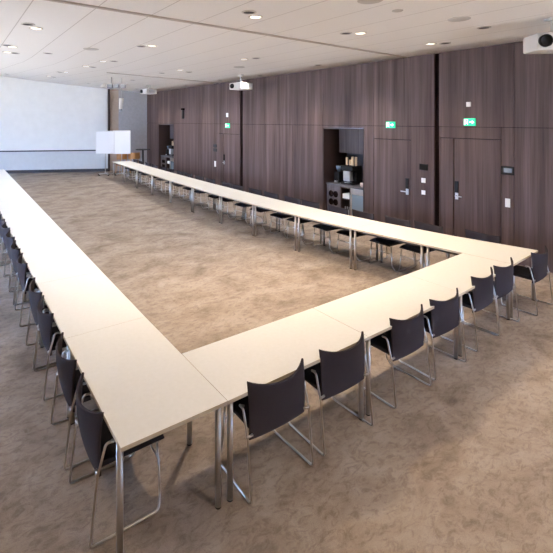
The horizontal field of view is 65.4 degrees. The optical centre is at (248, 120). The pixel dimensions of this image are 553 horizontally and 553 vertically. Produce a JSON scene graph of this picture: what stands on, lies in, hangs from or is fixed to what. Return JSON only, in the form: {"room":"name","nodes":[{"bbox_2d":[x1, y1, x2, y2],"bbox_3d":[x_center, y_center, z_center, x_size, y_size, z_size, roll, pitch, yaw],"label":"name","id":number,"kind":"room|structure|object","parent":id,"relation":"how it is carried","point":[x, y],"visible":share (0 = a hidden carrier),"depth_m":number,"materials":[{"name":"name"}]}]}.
{"room":"conference room","nodes":[
{"label":"conference room","id":0,"kind":"room"},
{"bbox_2d":[0,76,146,170],"bbox_3d":[-12.038,-0.066,21.467,13.850,5.400,0.200,0,0,-10],"label":"wall","id":1,"kind":"structure","parent":0,"point":[133,116],"depth_m":22.20,"materials":[{"name":"grey paint"}]},
{"bbox_2d":[5,168,107,172],"bbox_3d":[-12.910,2.559,21.202,11.440,0.150,0.020,0,0,-10],"label":"baseboard","id":2,"kind":"structure","parent":1,"relation":"attached to","point":[52,170],"depth_m":21.75,"materials":[{"name":"grey metal"}]},
{"bbox_2d":[108,89,109,171],"bbox_3d":[-7.220,0.334,22.162,0.080,4.600,0.100,0,0,-10],"label":"trim","id":3,"kind":"structure","parent":1,"relation":"attached to","point":[108,89],"depth_m":22.11,"materials":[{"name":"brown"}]},
{"bbox_2d":[0,171,552,552],"bbox_3d":[-4.500,2.694,11.814,14.100,0.120,31.123,0,0,-35],"label":"floor","id":4,"kind":"structure","parent":0,"point":[462,462],"depth_m":3.66,"materials":[{"name":"carpet"}]},
{"bbox_2d":[0,214,10,261],"bbox_3d":[-4.575,2.235,8.334,0.533,0.796,0.591,0,0,-36],"label":"chair","id":5,"kind":"object","parent":4,"relation":"on","point":[2,221],"visible":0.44,"depth_m":8.04,"materials":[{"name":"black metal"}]},
{"bbox_2d":[0,173,11,178],"bbox_3d":[-8.591,2.269,14.626,0.817,0.730,1.517,0,0,-35],"label":"meeting table","id":6,"kind":"object","parent":4,"relation":"on","point":[4,175],"visible":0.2,"depth_m":14.58,"materials":[{"name":"white laminate"}]},
{"bbox_2d":[0,178,16,184],"bbox_3d":[-7.734,2.269,13.371,0.808,0.730,1.517,0,0,-35],"label":"meeting table","id":7,"kind":"object","parent":4,"relation":"on","point":[3,181],"visible":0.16,"depth_m":13.38,"materials":[{"name":"white laminate"}]},
{"bbox_2d":[0,222,17,274],"bbox_3d":[-4.117,2.235,7.679,0.533,0.796,0.591,0,0,-36],"label":"chair","id":8,"kind":"object","parent":4,"relation":"on","point":[4,229],"visible":0.38,"depth_m":7.47,"materials":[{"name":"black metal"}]},
{"bbox_2d":[0,183,22,191],"bbox_3d":[-6.877,2.269,12.116,0.800,0.730,1.517,0,0,-35],"label":"meeting table","id":9,"kind":"object","parent":4,"relation":"on","point":[6,187],"visible":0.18,"depth_m":12.19,"materials":[{"name":"white laminate"}]},
{"bbox_2d":[0,190,31,201],"bbox_3d":[-6.019,2.269,10.861,0.792,0.730,1.517,0,0,-35],"label":"meeting table","id":10,"kind":"object","parent":4,"relation":"on","point":[11,195],"visible":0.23,"depth_m":10.74,"materials":[{"name":"white laminate"}]},
{"bbox_2d":[3,230,29,287],"bbox_3d":[-3.721,2.235,7.103,0.533,0.796,0.591,0,0,-36],"label":"chair","id":11,"kind":"object","parent":4,"relation":"on","point":[9,240],"visible":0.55,"depth_m":6.86,"materials":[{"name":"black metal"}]},
{"bbox_2d":[9,240,29,304],"bbox_3d":[-3.295,2.235,6.480,0.533,0.796,0.591,0,0,-35],"label":"chair","id":12,"kind":"object","parent":4,"relation":"on","point":[15,253],"visible":0.52,"depth_m":6.22,"materials":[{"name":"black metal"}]},
{"bbox_2d":[0,199,41,213],"bbox_3d":[-5.162,2.269,9.605,0.783,0.730,1.517,0,0,-35],"label":"meeting table","id":13,"kind":"object","parent":4,"relation":"on","point":[12,206],"visible":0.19,"depth_m":9.50,"materials":[{"name":"white laminate"}]},
{"bbox_2d":[2,209,54,249],"bbox_3d":[-4.304,2.269,8.350,0.775,0.730,1.517,0,0,-35],"label":"meeting table","id":14,"kind":"object","parent":4,"relation":"on","point":[14,220],"visible":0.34,"depth_m":8.25,"materials":[{"name":"white laminate"}]},
{"bbox_2d":[15,253,45,326],"bbox_3d":[-2.859,2.235,5.842,0.533,0.796,0.591,0,0,-34],"label":"chair","id":15,"kind":"object","parent":4,"relation":"on","point":[24,281],"visible":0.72,"depth_m":5.58,"materials":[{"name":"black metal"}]},
{"bbox_2d":[10,223,73,296],"bbox_3d":[-3.447,2.269,7.095,0.766,0.730,1.517,0,0,-35],"label":"meeting table","id":16,"kind":"object","parent":4,"relation":"on","point":[34,237],"visible":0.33,"depth_m":6.98,"materials":[{"name":"white laminate"}]},
{"bbox_2d":[26,277,66,368],"bbox_3d":[-2.221,2.235,4.910,0.533,0.796,0.591,0,0,-34],"label":"chair","id":17,"kind":"object","parent":4,"relation":"on","point":[34,297],"visible":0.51,"depth_m":4.66,"materials":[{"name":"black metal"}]},
{"bbox_2d":[33,295,66,400],"bbox_3d":[-1.872,2.235,4.400,0.533,0.796,0.591,0,0,-35],"label":"chair","id":18,"kind":"object","parent":4,"relation":"on","point":[50,335],"visible":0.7,"depth_m":4.14,"materials":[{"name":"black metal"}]},
{"bbox_2d":[20,243,100,344],"bbox_3d":[-2.590,2.269,5.840,0.758,0.730,1.517,0,0,-35],"label":"meeting table","id":19,"kind":"object","parent":4,"relation":"on","point":[47,264],"visible":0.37,"depth_m":5.71,"materials":[{"name":"white laminate"}]},
{"bbox_2d":[51,332,98,469],"bbox_3d":[-1.329,2.235,3.606,0.533,0.796,0.591,0,0,-34],"label":"chair","id":20,"kind":"object","parent":4,"relation":"on","point":[67,373],"visible":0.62,"depth_m":3.35,"materials":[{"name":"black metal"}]},
{"bbox_2d":[37,271,144,417],"bbox_3d":[-1.732,2.269,4.584,0.750,0.730,1.517,0,0,-35],"label":"meeting table","id":21,"kind":"object","parent":4,"relation":"on","point":[86,303],"visible":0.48,"depth_m":4.47,"materials":[{"name":"white laminate"}]},
{"bbox_2d":[96,131,114,175],"bbox_3d":[-6.921,1.569,20.628,0.747,2.130,0.710,0,0,32],"label":"flipchart","id":22,"kind":"object","parent":4,"relation":"on","point":[105,140],"visible":0.95,"depth_m":20.62,"materials":[{"name":"white paper"}]},
{"bbox_2d":[69,372,163,548],"bbox_3d":[-0.923,2.235,3.013,0.533,0.796,0.591,0,0,-34],"label":"chair","id":23,"kind":"object","parent":4,"relation":"on","point":[99,443],"visible":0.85,"depth_m":2.80,"materials":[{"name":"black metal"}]},
{"bbox_2d":[115,154,126,172],"bbox_3d":[-6.311,2.120,21.242,0.520,1.031,0.580,0,0,41],"label":"wooden chair","id":24,"kind":"object","parent":4,"relation":"on","point":[124,156],"visible":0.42,"depth_m":21.04,"materials":[{"name":"brown wood"}]},
{"bbox_2d":[113,130,130,175],"bbox_3d":[-6.109,1.559,20.694,0.748,2.150,0.708,0,0,-38],"label":"flipchart","id":25,"kind":"object","parent":4,"relation":"on","point":[122,137],"visible":0.84,"depth_m":20.68,"materials":[{"name":"white paper"}]},
{"bbox_2d":[113,161,138,181],"bbox_3d":[-5.480,2.269,19.228,0.806,0.730,1.846,0,0,-32],"label":"meeting table","id":26,"kind":"object","parent":4,"relation":"on","point":[121,163],"visible":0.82,"depth_m":19.42,"materials":[{"name":"white laminate"}]},
{"bbox_2d":[125,159,137,178],"bbox_3d":[-5.392,2.213,19.657,0.612,0.839,0.620,0,0,-35],"label":"chair","id":27,"kind":"object","parent":4,"relation":"on","point":[134,160],"visible":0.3,"depth_m":19.55,"materials":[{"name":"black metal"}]},
{"bbox_2d":[128,152,139,172],"bbox_3d":[-5.760,2.120,21.516,0.580,1.031,0.520,0,0,-23],"label":"wooden chair","id":28,"kind":"object","parent":4,"relation":"on","point":[132,155],"visible":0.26,"depth_m":21.30,"materials":[{"name":"brown wood"}]},
{"bbox_2d":[128,160,144,180],"bbox_3d":[-4.976,2.213,18.976,0.613,0.839,0.620,0,0,-34],"label":"chair","id":29,"kind":"object","parent":4,"relation":"on","point":[140,162],"visible":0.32,"depth_m":18.90,"materials":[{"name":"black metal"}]},
{"bbox_2d":[123,164,153,187],"bbox_3d":[-4.538,2.269,17.691,0.798,0.730,1.848,0,0,-32],"label":"meeting table","id":30,"kind":"object","parent":4,"relation":"on","point":[137,166],"visible":0.8,"depth_m":17.74,"materials":[{"name":"white laminate"}]},
{"bbox_2d":[135,162,150,183],"bbox_3d":[-4.451,2.213,18.118,0.612,0.839,0.620,0,0,-35],"label":"chair","id":31,"kind":"object","parent":4,"relation":"on","point":[146,163],"visible":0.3,"depth_m":18.14,"materials":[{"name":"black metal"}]},
{"bbox_2d":[136,149,149,174],"bbox_3d":[-5.199,2.024,21.072,0.700,1.220,0.700,0,0,-35],"label":"bar table","id":32,"kind":"object","parent":4,"relation":"on","point":[136,149],"visible":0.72,"depth_m":21.03,"materials":[{"name":"black metal"}]},
{"bbox_2d":[65,317,227,552],"bbox_3d":[-0.875,2.269,3.329,0.741,0.730,1.517,0,0,-35],"label":"meeting table","id":33,"kind":"object","parent":4,"relation":"on","point":[145,389],"visible":0.88,"depth_m":3.06,"materials":[{"name":"white laminate"}]},
{"bbox_2d":[141,164,159,186],"bbox_3d":[-4.031,2.213,17.432,0.613,0.839,0.620,0,0,-36],"label":"chair","id":34,"kind":"object","parent":4,"relation":"on","point":[153,165],"visible":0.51,"depth_m":17.46,"materials":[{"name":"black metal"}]},
{"bbox_2d":[136,168,170,194],"bbox_3d":[-3.597,2.269,16.152,0.806,0.730,1.844,0,0,-32],"label":"meeting table","id":35,"kind":"object","parent":4,"relation":"on","point":[149,171],"visible":0.55,"depth_m":16.00,"materials":[{"name":"white laminate"}]},
{"bbox_2d":[149,166,168,189],"bbox_3d":[-3.506,2.213,16.581,0.612,0.839,0.620,0,0,-35],"label":"chair","id":36,"kind":"object","parent":4,"relation":"on","point":[161,167],"visible":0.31,"depth_m":16.61,"materials":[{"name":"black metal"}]},
{"bbox_2d":[156,168,175,192],"bbox_3d":[-3.088,2.213,15.905,0.612,0.839,0.620,0,0,-33],"label":"chair","id":37,"kind":"object","parent":4,"relation":"on","point":[169,169],"visible":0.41,"depth_m":15.84,"materials":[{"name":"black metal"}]},
{"bbox_2d":[166,157,169,170],"bbox_3d":[-3.639,2.182,20.830,0.600,0.805,0.420,0,0,-35],"label":"base cabinet","id":38,"kind":"object","parent":4,"relation":"on","point":[167,158],"visible":0.19,"depth_m":20.84,"materials":[{"name":"grey"}]},
{"bbox_2d":[151,173,190,202],"bbox_3d":[-2.670,2.269,14.666,0.890,0.730,1.697,0,0,-35],"label":"meeting table","id":39,"kind":"object","parent":4,"relation":"on","point":[165,176],"visible":0.77,"depth_m":14.58,"materials":[{"name":"white laminate"}]},
{"bbox_2d":[164,170,186,196],"bbox_3d":[-2.604,2.213,15.132,0.613,0.839,0.620,0,0,-36],"label":"chair","id":40,"kind":"object","parent":4,"relation":"on","point":[177,171],"visible":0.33,"depth_m":15.18,"materials":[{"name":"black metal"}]},
{"bbox_2d":[173,172,194,199],"bbox_3d":[-2.231,2.213,14.540,0.612,0.839,0.620,0,0,-36],"label":"chair","id":41,"kind":"object","parent":4,"relation":"on","point":[185,173],"visible":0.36,"depth_m":14.46,"materials":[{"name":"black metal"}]},
{"bbox_2d":[169,178,213,211],"bbox_3d":[-1.770,2.269,13.251,0.875,0.730,1.647,0,0,-35],"label":"meeting table","id":42,"kind":"object","parent":4,"relation":"on","point":[189,182],"visible":0.8,"depth_m":13.17,"materials":[{"name":"white laminate"}]},
{"bbox_2d":[182,175,206,203],"bbox_3d":[-1.774,2.213,13.824,0.612,0.839,0.620,0,0,-36],"label":"chair","id":43,"kind":"object","parent":4,"relation":"on","point":[197,177],"visible":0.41,"depth_m":13.86,"materials":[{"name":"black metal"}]},
{"bbox_2d":[194,177,217,207],"bbox_3d":[-1.367,2.213,13.195,0.612,0.839,0.620,0,0,-35],"label":"chair","id":44,"kind":"object","parent":4,"relation":"on","point":[209,180],"visible":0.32,"depth_m":13.29,"materials":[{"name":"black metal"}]},
{"bbox_2d":[191,184,243,222],"bbox_3d":[-0.876,2.269,11.893,0.848,0.730,1.597,0,0,-35],"label":"meeting table","id":45,"kind":"object","parent":4,"relation":"on","point":[216,190],"visible":0.85,"depth_m":11.84,"materials":[{"name":"white laminate"}]},
{"bbox_2d":[208,181,234,213],"bbox_3d":[-0.820,2.213,12.362,0.612,0.839,0.620,0,0,-34],"label":"chair","id":46,"kind":"object","parent":4,"relation":"on","point":[225,184],"visible":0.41,"depth_m":12.41,"materials":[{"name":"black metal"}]},
{"bbox_2d":[218,184,242,218],"bbox_3d":[-0.488,2.213,11.864,0.612,0.839,0.620,0,0,-34],"label":"chair","id":47,"kind":"object","parent":4,"relation":"on","point":[237,187],"visible":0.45,"depth_m":11.93,"materials":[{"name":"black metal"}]},
{"bbox_2d":[219,192,277,234],"bbox_3d":[-0.011,2.269,10.625,0.813,0.730,1.467,0,0,-35],"label":"meeting table","id":48,"kind":"object","parent":4,"relation":"on","point":[247,198],"visible":0.83,"depth_m":10.47,"materials":[{"name":"white laminate"}]},
{"bbox_2d":[234,187,264,224],"bbox_3d":[-0.008,2.213,11.153,0.612,0.839,0.620,0,0,-36],"label":"chair","id":49,"kind":"object","parent":4,"relation":"on","point":[253,191],"visible":0.38,"depth_m":11.14,"materials":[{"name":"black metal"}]},
{"bbox_2d":[250,191,281,230],"bbox_3d":[0.389,2.213,10.576,0.612,0.839,0.620,0,0,-36],"label":"chair","id":50,"kind":"object","parent":4,"relation":"on","point":[266,194],"visible":0.41,"depth_m":10.60,"materials":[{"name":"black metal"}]},
{"bbox_2d":[221,358,313,503],"bbox_3d":[0.103,2.235,3.308,0.591,0.796,0.533,0,0,-35],"label":"chair","id":51,"kind":"object","parent":4,"relation":"on","point":[266,407],"visible":0.92,"depth_m":3.09,"materials":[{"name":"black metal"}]},
{"bbox_2d":[182,308,368,501],"bbox_3d":[0.253,2.269,3.637,1.475,0.730,0.730,0,0,-35],"label":"meeting table","id":52,"kind":"object","parent":4,"relation":"on","point":[272,352],"visible":0.75,"depth_m":3.52,"materials":[{"name":"white laminate"}]},
{"bbox_2d":[253,200,321,250],"bbox_3d":[0.837,2.269,9.449,0.843,0.730,1.427,0,0,-35],"label":"meeting table","id":53,"kind":"object","parent":4,"relation":"on","point":[282,207],"visible":0.84,"depth_m":9.28,"materials":[{"name":"white laminate"}]},
{"bbox_2d":[270,195,304,237],"bbox_3d":[0.853,2.213,9.924,0.613,0.839,0.620,0,0,-36],"label":"chair","id":54,"kind":"object","parent":4,"relation":"on","point":[287,199],"visible":0.47,"depth_m":9.94,"materials":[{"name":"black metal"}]},
{"bbox_2d":[287,199,322,243],"bbox_3d":[1.202,2.213,9.459,0.612,0.839,0.620,0,0,-37],"label":"chair","id":55,"kind":"object","parent":4,"relation":"on","point":[304,202],"visible":0.44,"depth_m":9.46,"materials":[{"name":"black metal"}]},
{"bbox_2d":[288,331,372,455],"bbox_3d":[0.679,2.235,3.733,0.591,0.796,0.533,0,0,-35],"label":"chair","id":56,"kind":"object","parent":4,"relation":"on","point":[337,372],"visible":0.89,"depth_m":3.51,"materials":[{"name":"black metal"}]},
{"bbox_2d":[312,204,348,253],"bbox_3d":[1.681,2.213,8.841,0.612,0.839,0.620,0,0,-34],"label":"chair","id":57,"kind":"object","parent":4,"relation":"on","point":[331,208],"visible":0.38,"depth_m":8.83,"materials":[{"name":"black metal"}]},
{"bbox_2d":[296,210,378,268],"bbox_3d":[1.705,2.269,8.347,0.915,0.730,1.367,0,0,-35],"label":"meeting table","id":58,"kind":"object","parent":4,"relation":"on","point":[342,221],"visible":0.86,"depth_m":8.25,"materials":[{"name":"white laminate"}]},
{"bbox_2d":[340,186,349,215],"bbox_3d":[2.809,2.182,11.604,0.600,0.805,0.337,0,0,-35],"label":"base cabinet","id":59,"kind":"object","parent":4,"relation":"on","point":[344,202],"visible":0.22,"depth_m":11.59,"materials":[{"name":"grey"}]},
{"bbox_2d":[343,193,348,198],"bbox_3d":[2.699,2.026,11.527,0.270,0.124,0.257,0,0,-35],"label":"tray","id":60,"kind":"object","parent":59,"relation":"on","point":[345,195],"visible":0.51,"depth_m":11.46,"materials":[{"name":"white plastic"}]},
{"bbox_2d":[336,209,378,260],"bbox_3d":[2.079,2.213,8.364,0.612,0.839,0.620,0,0,-33],"label":"chair","id":61,"kind":"object","parent":4,"relation":"on","point":[356,213],"visible":0.42,"depth_m":8.40,"materials":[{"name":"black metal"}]},
{"bbox_2d":[314,275,461,415],"bbox_3d":[1.505,2.269,4.545,1.612,0.730,0.740,0,0,-35],"label":"meeting table","id":62,"kind":"object","parent":4,"relation":"on","point":[369,311],"visible":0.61,"depth_m":4.42,"materials":[{"name":"white laminate"}]},
{"bbox_2d":[369,215,414,271],"bbox_3d":[2.566,2.213,7.801,0.613,0.839,0.620,0,0,-34],"label":"chair","id":63,"kind":"object","parent":4,"relation":"on","point":[391,220],"visible":0.5,"depth_m":7.77,"materials":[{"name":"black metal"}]},
{"bbox_2d":[357,304,431,408],"bbox_3d":[1.419,2.235,4.284,0.591,0.796,0.533,0,0,-36],"label":"chair","id":64,"kind":"object","parent":4,"relation":"on","point":[405,337],"visible":0.88,"depth_m":4.06,"materials":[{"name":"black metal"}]},
{"bbox_2d":[351,222,450,269],"bbox_3d":[2.585,2.269,7.333,0.831,0.730,1.409,0,0,-42],"label":"meeting table","id":65,"kind":"object","parent":4,"relation":"on","point":[407,235],"visible":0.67,"depth_m":7.23,"materials":[{"name":"white laminate"}]},
{"bbox_2d":[398,220,446,269],"bbox_3d":[2.959,2.213,7.379,0.613,0.839,0.620,0,0,-34],"label":"chair","id":66,"kind":"object","parent":4,"relation":"on","point":[418,225],"visible":0.38,"depth_m":7.41,"materials":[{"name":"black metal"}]},
{"bbox_2d":[399,288,466,379],"bbox_3d":[1.974,2.235,4.707,0.591,0.796,0.533,0,0,-35],"label":"chair","id":67,"kind":"object","parent":4,"relation":"on","point":[444,317],"visible":0.74,"depth_m":4.47,"materials":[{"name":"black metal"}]},
{"bbox_2d":[407,253,513,356],"bbox_3d":[2.707,2.269,5.479,1.481,0.730,0.695,0,0,-39],"label":"meeting table","id":68,"kind":"object","parent":4,"relation":"on","point":[454,272],"visible":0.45,"depth_m":5.38,"materials":[{"name":"white laminate"}]},
{"bbox_2d":[441,267,499,351],"bbox_3d":[2.664,2.215,5.250,0.591,0.836,0.533,0,0,-38],"label":"chair","id":69,"kind":"object","parent":4,"relation":"on","point":[481,296],"visible":0.74,"depth_m":5.01,"materials":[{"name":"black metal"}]},
{"bbox_2d":[423,236,537,317],"bbox_3d":[3.459,2.269,6.450,0.950,0.730,1.272,0,0,-42],"label":"meeting table","id":70,"kind":"object","parent":4,"relation":"on","point":[454,245],"visible":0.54,"depth_m":6.33,"materials":[{"name":"white laminate"}]},
{"bbox_2d":[465,229,500,243],"bbox_3d":[3.570,2.213,6.765,0.612,0.839,0.620,0,0,-35],"label":"chair","id":71,"kind":"object","parent":4,"relation":"on","point":[469,234],"visible":0.2,"depth_m":6.96,"materials":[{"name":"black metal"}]},
{"bbox_2d":[462,257,519,334],"bbox_3d":[3.136,2.215,5.623,0.591,0.836,0.533,0,0,-38],"label":"chair","id":72,"kind":"object","parent":4,"relation":"on","point":[503,283],"visible":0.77,"depth_m":5.37,"materials":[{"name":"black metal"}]},
{"bbox_2d":[501,246,552,315],"bbox_3d":[3.947,2.215,6.147,0.591,0.836,0.533,0,0,-38],"label":"chair","id":73,"kind":"object","parent":4,"relation":"on","point":[538,271],"visible":0.89,"depth_m":5.93,"materials":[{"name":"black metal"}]},
{"bbox_2d":[0,0,552,91],"bbox_3d":[-5.032,-2.364,11.442,12.400,1.855,30.723,0,0,-35],"label":"ceiling","id":74,"kind":"structure","parent":0,"point":[211,54],"depth_m":7.35,"materials":[{"name":"paint"}]},
{"bbox_2d":[20,22,34,25],"bbox_3d":[-3.291,-1.431,6.398,0.200,0.016,0.200,0,0,-35],"label":"recessed light","id":75,"kind":"object","parent":74,"relation":"in","point":[24,23],"visible":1,"depth_m":6.40,"materials":[{"name":"grey"}]},
{"bbox_2d":[29,27,42,29],"bbox_3d":[-3.309,-1.431,6.675,0.200,0.016,0.200,0,0,-35],"label":"recessed light","id":76,"kind":"object","parent":74,"relation":"in","point":[33,28],"visible":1,"depth_m":6.68,"materials":[{"name":"grey"}]},
{"bbox_2d":[0,76,106,151],"bbox_3d":[-12.810,-0.768,21.153,11.220,4.665,0.040,0,0,-10],"label":"projection screen","id":77,"kind":"object","parent":74,"relation":"hanging from","point":[36,116],"visible":0.86,"depth_m":21.63,"materials":[{"name":"fabric"}]},
{"bbox_2d":[83,48,98,50],"bbox_3d":[-3.175,-1.434,8.638,0.300,0.012,0.300,0,0,-35],"label":"ceiling speaker","id":78,"kind":"object","parent":74,"relation":"attached to","point":[92,49],"visible":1,"depth_m":8.65,"materials":[{"name":"grey plastic"}]},
{"bbox_2d":[100,77,128,87],"bbox_3d":[-4.885,-1.369,15.533,1.046,0.400,0.185,0,0,0],"label":"track light","id":79,"kind":"object","parent":74,"relation":"hanging from","point":[111,85],"visible":1,"depth_m":15.44,"materials":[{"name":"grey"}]},
{"bbox_2d":[119,78,123,111],"bbox_3d":[-4.677,-0.932,15.764,0.184,1.262,0.179,0,0,-35],"label":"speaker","id":80,"kind":"object","parent":74,"relation":"hanging from","point":[121,100],"visible":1,"depth_m":15.70,"materials":[{"name":"grey plastic"}]},
{"bbox_2d":[140,85,156,93],"bbox_3d":[-4.351,-1.330,18.547,0.544,0.380,0.544,0,0,-45],"label":"ceiling projector","id":81,"kind":"object","parent":74,"relation":"hanging from","point":[142,91],"visible":1,"depth_m":18.39,"materials":[{"name":"grey plastic"}]},
{"bbox_2d":[107,72,217,82],"bbox_3d":[-2.811,-1.478,15.055,4.390,0.127,0.050,0,0,-39],"label":"trim","id":82,"kind":"structure","parent":74,"relation":"attached to","point":[107,72],"depth_m":14.86,"materials":[{"name":"beige metal"}]},
{"bbox_2d":[45,0,407,57],"bbox_3d":[-1.195,-1.430,5.978,12.148,0.032,0.050,0,0,-38],"label":"trim","id":83,"kind":"structure","parent":74,"relation":"attached to","point":[58,1],"depth_m":6.35,"materials":[{"name":"beige metal"}]},
{"bbox_2d":[229,75,252,89],"bbox_3d":[-0.268,-1.211,13.787,0.564,0.450,0.564,0,0,-45],"label":"ceiling projector","id":84,"kind":"object","parent":74,"relation":"hanging from","point":[240,85],"visible":1,"depth_m":13.64,"materials":[{"name":"grey plastic"}]},
{"bbox_2d":[241,10,256,14],"bbox_3d":[0.002,-1.431,5.690,0.200,0.016,0.200,0,0,-35],"label":"recessed light","id":85,"kind":"object","parent":74,"relation":"in","point":[248,12],"visible":1,"depth_m":5.69,"materials":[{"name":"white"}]},
{"bbox_2d":[248,15,262,18],"bbox_3d":[0.091,-1.431,5.944,0.200,0.016,0.200,0,0,-35],"label":"recessed light","id":86,"kind":"object","parent":74,"relation":"in","point":[250,16],"visible":1,"depth_m":5.92,"materials":[{"name":"white"}]},
{"bbox_2d":[357,0,382,3],"bbox_3d":[1.451,-1.434,5.138,0.300,0.012,0.300,0,0,-35],"label":"ceiling speaker","id":87,"kind":"object","parent":74,"relation":"attached to","point":[358,1],"visible":1,"depth_m":5.16,"materials":[{"name":"grey"}]},
{"bbox_2d":[447,16,470,21],"bbox_3d":[2.975,-1.434,6.082,0.300,0.012,0.300,0,0,-35],"label":"ceiling speaker","id":88,"kind":"object","parent":74,"relation":"attached to","point":[463,18],"visible":1,"depth_m":6.08,"materials":[{"name":"grey"}]},
{"bbox_2d":[477,26,490,28],"bbox_3d":[3.634,-1.431,6.639,0.200,0.016,0.200,0,0,-35],"label":"recessed light","id":89,"kind":"object","parent":74,"relation":"in","point":[482,27],"visible":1,"depth_m":6.61,"materials":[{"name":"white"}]},
{"bbox_2d":[523,17,552,53],"bbox_3d":[4.300,-1.201,6.045,0.624,0.470,0.444,0,0,5],"label":"ceiling projector","id":90,"kind":"object","parent":74,"relation":"hanging from","point":[538,43],"visible":1,"depth_m":5.98,"materials":[{"name":"grey plastic"}]},
{"bbox_2d":[147,41,552,272],"bbox_3d":[2.131,0.484,12.714,1.000,4.300,24.800,0,0,-35],"label":"wall","id":91,"kind":"structure","parent":0,"point":[287,126],"depth_m":10.28,"materials":[{"name":"brown wood"}]},
{"bbox_2d":[161,156,165,166],"bbox_3d":[-3.946,2.182,21.263,0.607,0.805,0.633,0,0,-35],"label":"base cabinet","id":92,"kind":"object","parent":91,"relation":"attached to","point":[163,159],"visible":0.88,"depth_m":21.11,"materials":[{"name":"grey wood"}]},
{"bbox_2d":[170,125,173,138],"bbox_3d":[-3.344,0.579,21.017,0.362,0.670,1.685,0,0,-35],"label":"upper cabinet","id":93,"kind":"object","parent":91,"relation":"attached to","point":[171,126],"visible":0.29,"depth_m":21.40,"materials":[{"name":"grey wood"}]},
{"bbox_2d":[170,158,173,168],"bbox_3d":[-3.346,2.187,20.378,0.638,0.815,0.642,0,0,-35],"label":"fridge","id":94,"kind":"object","parent":91,"relation":"attached to","point":[171,159],"visible":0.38,"depth_m":20.31,"materials":[{"name":"silver metal"}]},
{"bbox_3d":[-3.549,1.754,20.883,0.848,0.040,1.710,0,0,-35],"label":"countertop","id":95,"kind":"structure","parent":94,"relation":"on","visible":0},
{"bbox_2d":[168,145,173,155],"bbox_3d":[-3.679,1.481,20.959,0.398,0.506,0.420,0,0,-35],"label":"coffee machine","id":96,"kind":"object","parent":95,"relation":"on","point":[171,148],"visible":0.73,"depth_m":20.79,"materials":[{"name":"black plastic"}]},
{"bbox_2d":[218,134,238,185],"bbox_3d":[-0.777,1.570,15.984,0.121,2.108,1.476,0,0,-35],"label":"door","id":97,"kind":"structure","parent":91,"relation":"in","point":[228,144],"depth_m":15.98,"materials":[{"name":"brown wood"}]},
{"bbox_2d":[327,184,339,210],"bbox_3d":[2.561,2.182,11.953,0.607,0.805,0.511,0,0,-35],"label":"base cabinet","id":98,"kind":"object","parent":91,"relation":"attached to","point":[333,192],"visible":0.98,"depth_m":11.78,"materials":[{"name":"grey wood"}]},
{"bbox_2d":[339,129,362,153],"bbox_3d":[3.103,0.579,11.792,0.362,0.670,1.355,0,0,-35],"label":"upper cabinet","id":99,"kind":"object","parent":91,"relation":"attached to","point":[350,140],"visible":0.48,"depth_m":11.86,"materials":[{"name":"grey wood"}]},
{"bbox_2d":[350,188,362,215],"bbox_3d":[3.043,2.187,11.237,0.638,0.815,0.516,0,0,-35],"label":"fridge","id":100,"kind":"object","parent":91,"relation":"attached to","point":[356,195],"visible":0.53,"depth_m":11.13,"materials":[{"name":"silver metal"}]},
{"bbox_2d":[326,182,362,189],"bbox_3d":[2.898,1.754,11.658,0.848,0.040,1.380,0,0,-35],"label":"countertop","id":101,"kind":"structure","parent":100,"relation":"on","point":[359,187],"depth_m":11.44,"materials":[{"name":"grey stone"}]},
{"bbox_2d":[334,165,343,182],"bbox_3d":[2.504,1.498,12.005,0.240,0.470,0.180,0,0,-35],"label":"coffee grinder","id":102,"kind":"object","parent":101,"relation":"on","point":[338,175],"visible":0.81,"depth_m":11.96,"materials":[{"name":"black plastic"}]},
{"bbox_2d":[341,165,361,184],"bbox_3d":[2.783,1.481,11.712,0.398,0.506,0.420,0,0,-35],"label":"coffee machine","id":103,"kind":"object","parent":101,"relation":"on","point":[352,175],"visible":0.95,"depth_m":11.58,"materials":[{"name":"black plastic"}]},
{"bbox_2d":[386,122,394,127],"bbox_3d":[3.330,0.104,10.093,0.038,0.150,0.240,0,0,-35],"label":"exit sign","id":104,"kind":"object","parent":91,"relation":"attached to","point":[388,124],"visible":1,"depth_m":10.08,"materials":[{"name":"teal plastic"}]},
{"bbox_2d":[374,139,410,222],"bbox_3d":[3.342,1.540,10.090,0.121,2.168,1.025,0,0,-35],"label":"door","id":105,"kind":"structure","parent":91,"relation":"in","point":[392,158],"depth_m":10.08,"materials":[{"name":"brown wood"}]},
{"bbox_2d":[419,164,427,169],"bbox_3d":[3.825,1.019,9.396,0.026,0.130,0.200,0,0,-35],"label":"control panel","id":106,"kind":"object","parent":91,"relation":"attached to","point":[421,166],"visible":1,"depth_m":9.39,"materials":[{"name":"black plastic"}]},
{"bbox_2d":[464,118,475,125],"bbox_3d":[4.402,0.034,8.561,0.038,0.150,0.225,0,0,-35],"label":"exit sign","id":107,"kind":"object","parent":91,"relation":"attached to","point":[467,121],"visible":1,"depth_m":8.54,"materials":[{"name":"teal plastic"}]},
{"bbox_2d":[440,138,500,238],"bbox_3d":[4.390,1.500,8.590,0.121,2.248,1.216,0,0,-35],"label":"door","id":108,"kind":"structure","parent":91,"relation":"in","point":[470,169],"depth_m":8.57,"materials":[{"name":"brown wood"}]},
{"bbox_2d":[505,198,509,207],"bbox_3d":[4.813,1.534,7.988,0.021,0.160,0.085,0,0,-35],"label":"wall switch","id":109,"kind":"object","parent":91,"relation":"attached to","point":[507,201],"visible":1,"depth_m":7.98,"materials":[{"name":"white plastic"}]},
{"bbox_2d":[501,166,513,174],"bbox_3d":[4.807,0.934,7.984,0.035,0.155,0.220,0,0,-35],"label":"control panel","id":110,"kind":"object","parent":91,"relation":"attached to","point":[506,170],"visible":1,"depth_m":7.97,"materials":[{"name":"black plastic"}]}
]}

